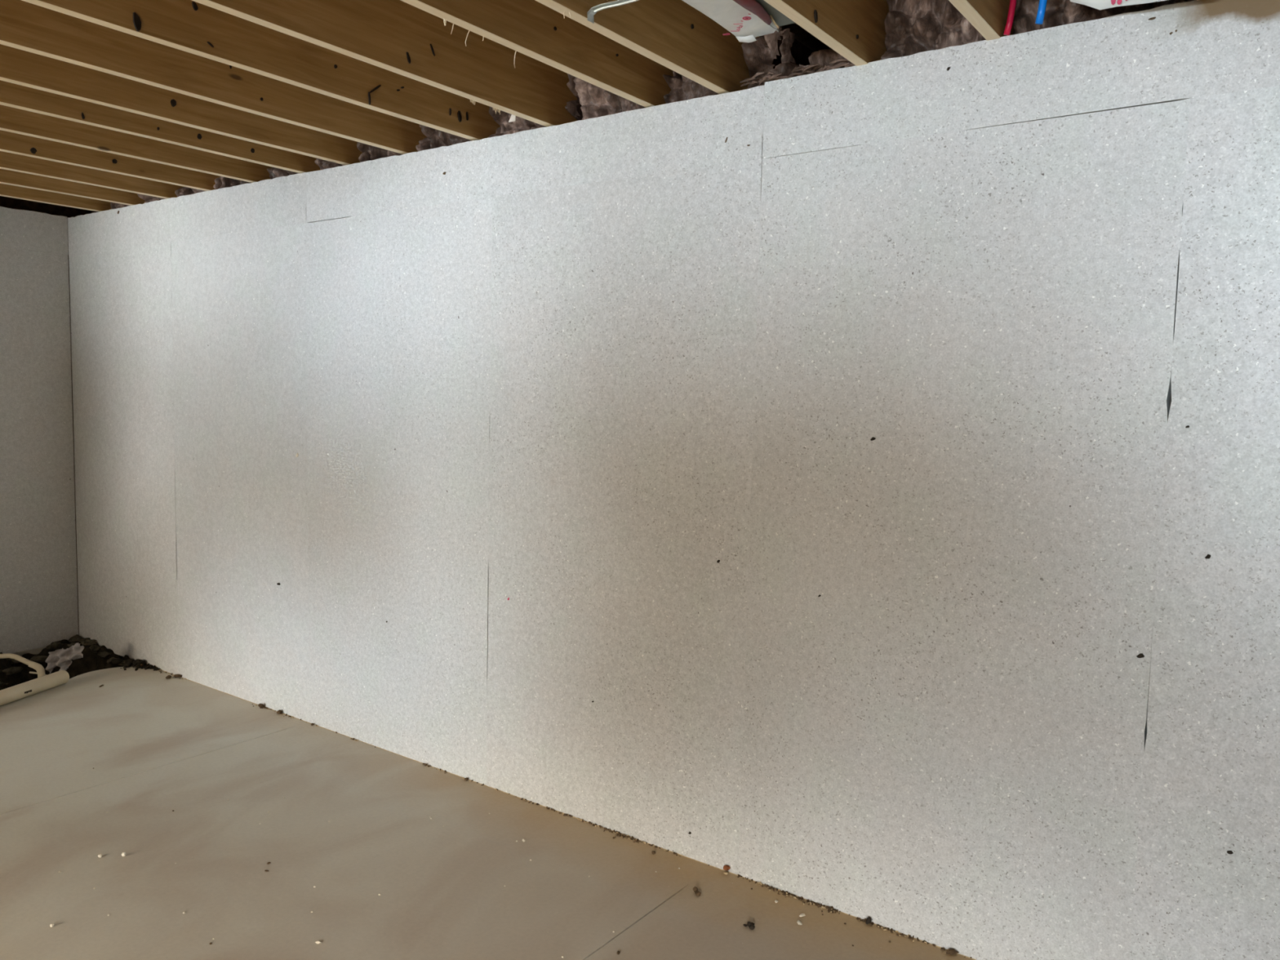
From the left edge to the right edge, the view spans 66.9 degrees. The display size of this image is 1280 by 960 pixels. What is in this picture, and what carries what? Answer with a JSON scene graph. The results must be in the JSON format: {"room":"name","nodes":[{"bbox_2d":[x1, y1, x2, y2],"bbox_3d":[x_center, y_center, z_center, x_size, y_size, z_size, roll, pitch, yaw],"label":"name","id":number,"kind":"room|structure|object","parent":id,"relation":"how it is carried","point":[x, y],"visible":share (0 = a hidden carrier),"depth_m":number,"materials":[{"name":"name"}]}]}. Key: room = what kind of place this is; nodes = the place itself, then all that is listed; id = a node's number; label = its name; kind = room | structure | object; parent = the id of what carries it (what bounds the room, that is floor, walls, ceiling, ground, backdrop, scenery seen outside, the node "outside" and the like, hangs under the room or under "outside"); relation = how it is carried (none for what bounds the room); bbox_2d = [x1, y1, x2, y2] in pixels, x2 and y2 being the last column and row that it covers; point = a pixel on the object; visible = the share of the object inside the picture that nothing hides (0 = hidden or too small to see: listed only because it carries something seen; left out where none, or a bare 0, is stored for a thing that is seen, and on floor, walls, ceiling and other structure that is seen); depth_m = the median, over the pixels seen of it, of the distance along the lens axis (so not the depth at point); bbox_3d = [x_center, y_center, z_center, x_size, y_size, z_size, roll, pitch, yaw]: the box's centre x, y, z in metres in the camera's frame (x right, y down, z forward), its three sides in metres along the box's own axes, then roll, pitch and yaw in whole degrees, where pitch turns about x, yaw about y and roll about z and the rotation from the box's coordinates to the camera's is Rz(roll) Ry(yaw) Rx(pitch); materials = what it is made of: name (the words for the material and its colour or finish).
{"room":"unfinished basement","nodes":[
{"label":"unfinished basement","id":0,"kind":"room"},
{"bbox_2d":[0,206,79,653],"bbox_3d":[-6.045,0.069,2.934,0.301,2.963,8.155,5,6,36],"label":"wall","id":1,"kind":"structure","parent":0,"point":[39,591],"depth_m":5.90,"materials":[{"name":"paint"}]},
{"bbox_2d":[0,195,91,218],"bbox_3d":[-6.041,-1.558,2.970,0.038,0.289,8.400,5,6,36],"label":"trim","id":2,"kind":"structure","parent":1,"relation":"attached to","point":[5,202],"depth_m":6.08,"materials":[{"name":"brown wood"}]},
{"bbox_2d":[0,647,973,959],"bbox_3d":[-1.501,1.938,-0.224,11.200,0.600,8.200,5,6,36],"label":"floor","id":3,"kind":"structure","parent":0,"point":[155,745],"depth_m":3.39,"materials":[{"name":"concrete"}]},
{"bbox_2d":[0,670,69,706],"bbox_3d":[-3.276,1.117,4.828,0.077,0.076,1.000,3,5,14],"label":"drain pipe","id":4,"kind":"object","parent":3,"relation":"on","point":[16,692],"visible":1,"depth_m":5.08,"materials":[{"name":"beige plastic"}]},
{"bbox_2d":[0,639,132,690],"bbox_3d":[-3.628,1.307,5.325,0.978,0.478,1.480,5,6,36],"label":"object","id":5,"kind":"object","parent":3,"relation":"on","point":[91,661],"visible":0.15,"depth_m":5.92,"materials":[{"name":"brown soil"}]},
{"bbox_2d":[0,681,8,686],"bbox_3d":[-3.699,1.178,5.570,0.113,0.039,0.071,-1,6,-26],"label":"stone","id":6,"kind":"object","parent":5,"relation":"on","point":[1,683],"visible":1,"depth_m":5.57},
{"bbox_2d":[2,666,23,675],"bbox_3d":[-3.726,1.130,5.727,0.075,0.047,0.144,3,5,17],"label":"stone","id":7,"kind":"object","parent":5,"relation":"on","point":[11,670],"visible":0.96,"depth_m":5.71,"materials":[{"name":"brown stone"}]},
{"bbox_2d":[5,657,21,665],"bbox_3d":[-3.766,1.094,5.833,0.127,0.054,0.076,3,5,14],"label":"stone","id":8,"kind":"object","parent":5,"relation":"on","point":[12,661],"visible":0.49,"depth_m":5.80,"materials":[{"name":"brown stone"}]},
{"bbox_2d":[0,653,44,677],"bbox_3d":[-3.657,1.135,5.268,0.721,0.349,0.093,-3,6,-39],"label":"pipe","id":9,"kind":"object","parent":5,"relation":"on","point":[37,667],"visible":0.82,"depth_m":5.42,"materials":[{"name":"beige plastic"}]},
{"bbox_2d":[29,655,48,662],"bbox_3d":[-3.664,1.093,5.914,0.106,0.042,0.083,0,5,-20],"label":"stone","id":10,"kind":"object","parent":5,"relation":"on","point":[36,658],"visible":0.87,"depth_m":5.89,"materials":[{"name":"brown stone"}]},
{"bbox_2d":[45,641,62,648],"bbox_3d":[-3.634,1.028,6.016,0.079,0.052,0.106,2,5,11],"label":"stone","id":11,"kind":"object","parent":5,"relation":"on","point":[54,645],"visible":0.99,"depth_m":6.00,"materials":[{"name":"brown stone"}]},
{"bbox_2d":[45,642,84,673],"bbox_3d":[-3.267,1.012,5.497,0.192,0.176,0.101,0,5,-12],"label":"plastic bag","id":12,"kind":"object","parent":5,"relation":"on","point":[62,658],"visible":0.97,"depth_m":5.49,"materials":[{"name":"white plastic"}]},
{"bbox_2d":[66,642,75,647],"bbox_3d":[-3.512,1.027,6.001,0.077,0.033,0.056,6,7,42],"label":"stone","id":13,"kind":"object","parent":5,"relation":"on","point":[72,643],"visible":0.45,"depth_m":5.98,"materials":[{"name":"brown stone"}]},
{"bbox_2d":[67,634,81,642],"bbox_3d":[-3.574,1.004,6.127,0.068,0.041,0.110,1,5,-7],"label":"stone","id":14,"kind":"object","parent":5,"relation":"on","point":[74,638],"visible":0.87,"depth_m":6.09,"materials":[{"name":"brown stone"}]},
{"bbox_2d":[77,637,90,642],"bbox_3d":[-3.496,1.004,6.093,0.051,0.030,0.083,5,6,39],"label":"stone","id":15,"kind":"object","parent":5,"relation":"on","point":[82,639],"visible":0.84,"depth_m":6.07,"materials":[{"name":"brown stone"}]},
{"bbox_2d":[80,639,96,645],"bbox_3d":[-3.430,1.008,6.028,0.090,0.041,0.062,-1,6,-28],"label":"stone","id":16,"kind":"object","parent":5,"relation":"on","point":[88,642],"visible":1,"depth_m":6.02,"materials":[{"name":"brown stone"}]},
{"bbox_2d":[89,644,101,652],"bbox_3d":[-3.348,1.036,5.957,0.065,0.044,0.089,1,5,-1],"label":"stone","id":17,"kind":"object","parent":5,"relation":"on","point":[94,648],"visible":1,"depth_m":5.93,"materials":[{"name":"brown stone"}]},
{"bbox_2d":[97,651,111,657],"bbox_3d":[-3.268,1.064,5.915,0.069,0.038,0.059,4,6,31],"label":"stone","id":18,"kind":"object","parent":5,"relation":"on","point":[105,654],"visible":1,"depth_m":5.90,"materials":[{"name":"brown stone"}]},
{"bbox_2d":[106,657,116,663],"bbox_3d":[-3.191,1.094,5.865,0.066,0.035,0.082,6,7,41],"label":"stone","id":19,"kind":"object","parent":5,"relation":"on","point":[108,661],"visible":0.57,"depth_m":5.84,"materials":[{"name":"brown stone"}]},
{"bbox_2d":[111,657,123,664],"bbox_3d":[-3.076,1.066,5.704,0.064,0.037,0.061,1,5,-6],"label":"clod","id":20,"kind":"object","parent":3,"relation":"on","point":[117,660],"visible":1,"depth_m":5.68,"materials":[{"name":"brown soil"}]},
{"bbox_2d":[123,662,130,666],"bbox_3d":[-2.990,1.079,5.651,0.040,0.024,0.042,3,5,15],"label":"clod","id":21,"kind":"object","parent":3,"relation":"on","point":[126,664],"visible":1,"depth_m":5.64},
{"bbox_2d":[124,658,134,664],"bbox_3d":[-3.001,1.071,5.700,0.050,0.031,0.055,-3,7,-40],"label":"clod","id":22,"kind":"object","parent":3,"relation":"on","point":[129,660],"visible":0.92,"depth_m":5.69,"materials":[{"name":"brown soil"}]},
{"bbox_2d":[116,661,160,671],"bbox_3d":[-2.930,1.082,5.633,0.293,0.024,0.138,5,6,36],"label":"earth","id":23,"kind":"object","parent":3,"relation":"on","point":[145,666],"visible":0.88,"depth_m":5.62,"materials":[{"name":"brown soil"}]},
{"bbox_2d":[132,659,144,666],"bbox_3d":[-2.937,1.070,5.674,0.062,0.041,0.058,-2,6,-34],"label":"clod","id":24,"kind":"object","parent":23,"relation":"on","point":[135,662],"visible":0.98,"depth_m":5.66,"materials":[{"name":"brown soil"}]},
{"bbox_2d":[173,674,182,677],"bbox_3d":[-2.609,1.107,5.473,0.044,0.018,0.035,-1,6,-28],"label":"clod","id":25,"kind":"object","parent":3,"relation":"on","point":[175,675],"visible":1,"depth_m":5.46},
{"bbox_2d":[257,703,264,708],"bbox_3d":[-1.950,1.161,4.985,0.026,0.025,0.029,4,6,26],"label":"clod","id":26,"kind":"object","parent":3,"relation":"on","point":[260,705],"visible":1,"depth_m":4.98,"materials":[{"name":"brown soil"}]},
{"bbox_2d":[159,669,949,950],"bbox_3d":[-0.684,1.278,4.069,5.207,0.009,0.039,5,6,36],"label":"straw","id":27,"kind":"object","parent":3,"relation":"on","point":[292,717],"visible":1,"depth_m":3.58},
{"bbox_2d":[158,669,972,958],"bbox_3d":[-0.772,1.270,4.125,4.999,0.010,0.052,5,6,36],"label":"crumbs","id":28,"kind":"object","parent":3,"relation":"on","point":[829,908],"visible":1,"depth_m":3.25,"materials":[{"name":"black soil"}]},
{"bbox_2d":[162,670,976,959],"bbox_3d":[-0.636,1.283,4.056,5.700,0.002,0.003,5,6,36],"label":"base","id":29,"kind":"object","parent":3,"relation":"on","point":[162,670],"visible":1,"depth_m":3.83,"materials":[{"name":"brown soil"}]},
{"bbox_2d":[693,886,701,896],"bbox_3d":[0.190,1.367,3.219,0.019,0.020,0.042,-1,5,-21],"label":"clod","id":30,"kind":"object","parent":3,"relation":"on","point":[697,893],"visible":1,"depth_m":3.21,"materials":[{"name":"brown soil"}]},
{"bbox_2d":[723,865,730,871],"bbox_3d":[0.300,1.348,3.365,0.021,0.018,0.023,-3,7,-40],"label":"clod","id":31,"kind":"object","parent":3,"relation":"on","point":[727,868],"visible":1,"depth_m":3.36,"materials":[{"name":"orange soil"}]},
{"bbox_2d":[742,921,755,929],"bbox_3d":[0.343,1.389,3.025,0.043,0.016,0.027,5,6,36],"label":"clod","id":32,"kind":"object","parent":3,"relation":"on","point":[751,925],"visible":1,"depth_m":3.02,"materials":[{"name":"black soil"}]},
{"bbox_2d":[865,916,871,924],"bbox_3d":[0.722,1.392,3.060,0.022,0.023,0.017,-1,5,-23],"label":"clod","id":33,"kind":"object","parent":3,"relation":"on","point":[868,920],"visible":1,"depth_m":3.06,"materials":[{"name":"black soil"}]},
{"bbox_2d":[946,949,959,955],"bbox_3d":[0.937,1.415,2.903,0.041,0.014,0.018,1,5,-8],"label":"clod","id":34,"kind":"object","parent":3,"relation":"on","point":[951,952],"visible":1,"depth_m":2.90,"materials":[{"name":"brown soil"}]},
{"bbox_2d":[67,0,1279,959],"bbox_3d":[0.895,0.222,3.052,11.400,2.962,0.303,5,6,36],"label":"wall","id":35,"kind":"structure","parent":0,"point":[855,491],"depth_m":3.14,"materials":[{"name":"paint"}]},
{"bbox_2d":[91,22,830,213],"bbox_3d":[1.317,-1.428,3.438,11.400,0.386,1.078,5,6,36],"label":"trim","id":36,"kind":"structure","parent":35,"relation":"attached to","point":[805,43],"depth_m":3.51,"materials":[{"name":"brown wood"}]},
{"bbox_2d":[739,57,854,86],"bbox_3d":[0.515,-1.287,3.064,0.444,0.039,0.080,5,6,36],"label":"insulation","id":37,"kind":"object","parent":35,"relation":"on","point":[797,71],"visible":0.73,"depth_m":3.06},
{"bbox_2d":[1003,0,1016,35],"bbox_3d":[1.022,-1.363,2.656,0.034,0.276,0.020,5,6,36],"label":"pipe","id":38,"kind":"object","parent":35,"relation":"attached to","point":[1012,2],"visible":1,"depth_m":2.66,"materials":[{"name":"red plastic"}]},
{"bbox_3d":[0.918,-1.224,2.912,11.400,0.041,0.138,5,6,36],"label":"trim","id":39,"kind":"structure","parent":35,"relation":"attached to","visible":0},
{"bbox_2d":[110,202,129,208],"bbox_3d":[-2.973,-1.722,5.698,0.338,0.288,0.249,5,6,36],"label":"insulation batt","id":40,"kind":"object","parent":39,"relation":"on","point":[113,206],"visible":0.09,"depth_m":5.61,"materials":[{"name":"fabric"}]},
{"bbox_2d":[137,193,166,203],"bbox_3d":[-2.657,-1.695,5.479,0.348,0.288,0.233,5,6,36],"label":"insulation batt","id":41,"kind":"object","parent":39,"relation":"on","point":[148,198],"visible":0.04,"depth_m":5.48,"materials":[{"name":"fabric"}]},
{"bbox_2d":[174,186,204,196],"bbox_3d":[-2.337,-1.668,5.250,0.358,0.288,0.228,5,6,36],"label":"insulation batt","id":42,"kind":"object","parent":39,"relation":"on","point":[184,191],"visible":0.05,"depth_m":5.25,"materials":[{"name":"fabric"}]},
{"bbox_2d":[213,176,250,189],"bbox_3d":[-2.019,-1.639,5.005,0.363,0.288,0.254,5,6,36],"label":"insulation batt","id":43,"kind":"object","parent":39,"relation":"on","point":[221,182],"visible":0.09,"depth_m":4.97,"materials":[{"name":"brown fabric"}]},
{"bbox_2d":[266,167,298,179],"bbox_3d":[-1.685,-1.611,4.776,0.363,0.288,0.233,5,6,36],"label":"insulation batt","id":44,"kind":"object","parent":39,"relation":"on","point":[274,172],"visible":0.08,"depth_m":4.73,"materials":[{"name":"fabric"}]},
{"bbox_2d":[315,158,345,169],"bbox_3d":[-1.388,-1.586,4.563,0.286,0.288,0.230,5,6,36],"label":"insulation batt","id":45,"kind":"object","parent":39,"relation":"on","point":[323,164],"visible":0.09,"depth_m":4.50,"materials":[{"name":"fabric"}]},
{"bbox_2d":[356,142,402,162],"bbox_3d":[-1.099,-1.561,4.351,0.348,0.288,0.234,5,6,36],"label":"insulation batt","id":46,"kind":"object","parent":39,"relation":"on","point":[370,153],"visible":0.13,"depth_m":4.33,"materials":[{"name":"fabric"}]},
{"bbox_2d":[415,124,471,151],"bbox_3d":[-0.766,-1.533,4.116,0.387,0.288,0.224,5,6,36],"label":"insulation batt","id":47,"kind":"object","parent":39,"relation":"on","point":[435,138],"visible":0.16,"depth_m":4.13,"materials":[{"name":"brown fabric"}]},
{"bbox_2d":[488,106,546,137],"bbox_3d":[-0.452,-1.502,3.848,0.353,0.288,0.290,5,6,36],"label":"insulation batt","id":48,"kind":"object","parent":39,"relation":"on","point":[509,123],"visible":0.17,"depth_m":3.87,"materials":[{"name":"brown fabric"}]},
{"bbox_2d":[564,73,645,120],"bbox_3d":[-0.086,-1.473,3.618,0.428,0.288,0.235,5,6,36],"label":"insulation batt","id":49,"kind":"object","parent":39,"relation":"on","point":[593,101],"visible":0.2,"depth_m":3.62,"materials":[{"name":"brown fabric"}]},
{"bbox_2d":[662,71,719,103],"bbox_3d":[0.227,-1.447,3.395,0.258,0.288,0.228,5,6,36],"label":"insulation batt","id":50,"kind":"object","parent":39,"relation":"on","point":[683,88],"visible":0.23,"depth_m":3.40,"materials":[{"name":"brown fabric"}]},
{"bbox_2d":[741,27,852,88],"bbox_3d":[0.553,-1.419,3.169,0.454,0.288,0.213,5,6,36],"label":"insulation batt","id":51,"kind":"object","parent":39,"relation":"on","point":[758,58],"visible":0.27,"depth_m":3.21,"materials":[{"name":"brown fabric"}]},
{"bbox_2d":[880,0,986,59],"bbox_3d":[0.904,-1.388,2.901,0.347,0.288,0.235,5,6,36],"label":"insulation batt","id":52,"kind":"object","parent":39,"relation":"on","point":[912,27],"visible":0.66,"depth_m":2.89,"materials":[{"name":"brown fabric"}]},
{"bbox_2d":[1013,0,1194,35],"bbox_3d":[1.269,-1.356,2.638,0.471,0.288,0.234,5,6,36],"label":"insulation batt","id":53,"kind":"object","parent":39,"relation":"on","point":[1058,12],"visible":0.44,"depth_m":2.67,"materials":[{"name":"fabric"}]},
{"bbox_3d":[-1.491,-1.312,-0.427,11.400,0.020,8.550,5,6,36],"label":"ceiling","id":54,"kind":"structure","parent":0,"visible":0},
{"bbox_2d":[0,183,111,211],"bbox_3d":[-5.486,-1.511,2.577,0.040,0.284,8.295,5,6,36],"label":"joist","id":55,"kind":"object","parent":54,"relation":"attached to","point":[6,190],"visible":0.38,"depth_m":5.51,"materials":[{"name":"brown wood"}]},
{"bbox_2d":[0,168,146,205],"bbox_3d":[-5.179,-1.484,2.355,0.040,0.284,8.295,5,6,36],"label":"joist","id":56,"kind":"object","parent":54,"relation":"attached to","point":[6,176],"visible":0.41,"depth_m":5.21,"materials":[{"name":"brown wood"}]},
{"bbox_2d":[0,151,183,198],"bbox_3d":[-4.863,-1.457,2.127,0.041,0.284,8.295,5,6,36],"label":"joist","id":57,"kind":"object","parent":54,"relation":"attached to","point":[8,161],"visible":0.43,"depth_m":4.92,"materials":[{"name":"brown wood"}]},
{"bbox_2d":[0,129,220,191],"bbox_3d":[-4.539,-1.429,1.892,0.044,0.284,8.295,5,6,36],"label":"joist","id":58,"kind":"object","parent":54,"relation":"attached to","point":[10,142],"visible":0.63,"depth_m":4.60,"materials":[{"name":"brown wood"}]},
{"bbox_2d":[0,104,272,182],"bbox_3d":[-4.213,-1.401,1.656,0.040,0.284,8.295,5,6,36],"label":"joist","id":59,"kind":"object","parent":54,"relation":"attached to","point":[14,120],"visible":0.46,"depth_m":4.29,"materials":[{"name":"brown wood"}]},
{"bbox_2d":[0,80,320,173],"bbox_3d":[-3.884,-1.373,1.418,0.044,0.284,8.295,5,6,36],"label":"joist","id":60,"kind":"object","parent":54,"relation":"attached to","point":[11,95],"visible":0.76,"depth_m":3.97,"materials":[{"name":"brown wood"}]},
{"bbox_2d":[0,44,362,164],"bbox_3d":[-3.619,-1.350,1.226,0.044,0.284,8.295,5,6,36],"label":"joist","id":61,"kind":"object","parent":54,"relation":"attached to","point":[17,66],"visible":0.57,"depth_m":3.69,"materials":[{"name":"brown wood"}]},
{"bbox_2d":[0,0,426,154],"bbox_3d":[-3.304,-1.322,0.998,0.044,0.284,8.295,5,6,36],"label":"joist","id":62,"kind":"object","parent":54,"relation":"attached to","point":[25,26],"visible":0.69,"depth_m":3.37,"materials":[{"name":"brown wood"}]},
{"bbox_2d":[21,0,500,140],"bbox_3d":[-2.957,-1.292,0.747,0.043,0.284,8.295,5,6,36],"label":"joist","id":63,"kind":"object","parent":54,"relation":"attached to","point":[190,26],"visible":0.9,"depth_m":3.17,"materials":[{"name":"brown wood"}]},
{"bbox_2d":[191,0,577,126],"bbox_3d":[-2.638,-1.257,0.517,0.044,0.300,8.295,5,6,36],"label":"joist","id":64,"kind":"object","parent":54,"relation":"attached to","point":[398,37],"visible":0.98,"depth_m":3.14,"materials":[{"name":"brown wood"}]},
{"bbox_2d":[400,0,673,107],"bbox_3d":[-2.261,-1.208,0.244,0.048,0.332,8.295,5,6,36],"label":"joist","id":65,"kind":"object","parent":54,"relation":"attached to","point":[531,28],"visible":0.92,"depth_m":2.98,"materials":[{"name":"brown wood"}]},
{"bbox_2d":[535,0,765,93],"bbox_3d":[-2.016,-1.202,0.066,0.044,0.302,8.295,5,6,36],"label":"joist","id":66,"kind":"object","parent":54,"relation":"attached to","point":[673,34],"visible":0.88,"depth_m":2.95,"materials":[{"name":"brown wood"}]},
{"bbox_2d":[586,0,639,23],"bbox_3d":[-0.048,-1.270,2.595,0.190,0.067,0.029,3,5,17],"label":"pipe","id":67,"kind":"object","parent":66,"relation":"attached to","point":[593,11],"visible":1,"depth_m":2.60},
{"bbox_2d":[764,0,888,66],"bbox_3d":[-1.615,-1.177,-0.224,0.044,0.284,8.295,5,6,36],"label":"joist","id":68,"kind":"object","parent":54,"relation":"attached to","point":[855,29],"visible":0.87,"depth_m":2.79,"materials":[{"name":"brown wood"}]},
{"bbox_2d":[681,0,795,42],"bbox_3d":[-0.408,-1.314,1.715,0.282,0.213,2.780,5,6,36],"label":"air duct","id":69,"kind":"object","parent":68,"relation":"attached to","point":[747,20],"visible":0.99,"depth_m":2.73,"materials":[{"name":"metal"}]},
{"bbox_2d":[948,0,1016,40],"bbox_3d":[-1.302,-1.150,-0.451,0.040,0.284,8.295,5,6,36],"label":"joist","id":70,"kind":"object","parent":54,"relation":"attached to","point":[988,17],"visible":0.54,"depth_m":2.61,"materials":[{"name":"brown wood"}]},
{"bbox_2d":[1035,0,1047,24],"bbox_3d":[1.081,-1.358,2.584,0.036,0.270,0.022,5,6,36],"label":"pipe","id":71,"kind":"object","parent":54,"relation":"attached to","point":[1042,3],"visible":1,"depth_m":2.59,"materials":[{"name":"blue plastic"}]},
{"bbox_3d":[-0.887,-1.114,-0.751,0.040,0.284,8.295,5,6,36],"label":"joist","id":72,"kind":"object","parent":54,"relation":"attached to","visible":0},
{"bbox_2d":[1070,0,1166,9],"bbox_3d":[0.612,-1.244,1.507,0.395,0.258,2.237,5,6,36],"label":"air duct","id":73,"kind":"object","parent":72,"relation":"attached to","point":[1097,4],"visible":1,"depth_m":2.45,"materials":[{"name":"white plastic"}]}
]}

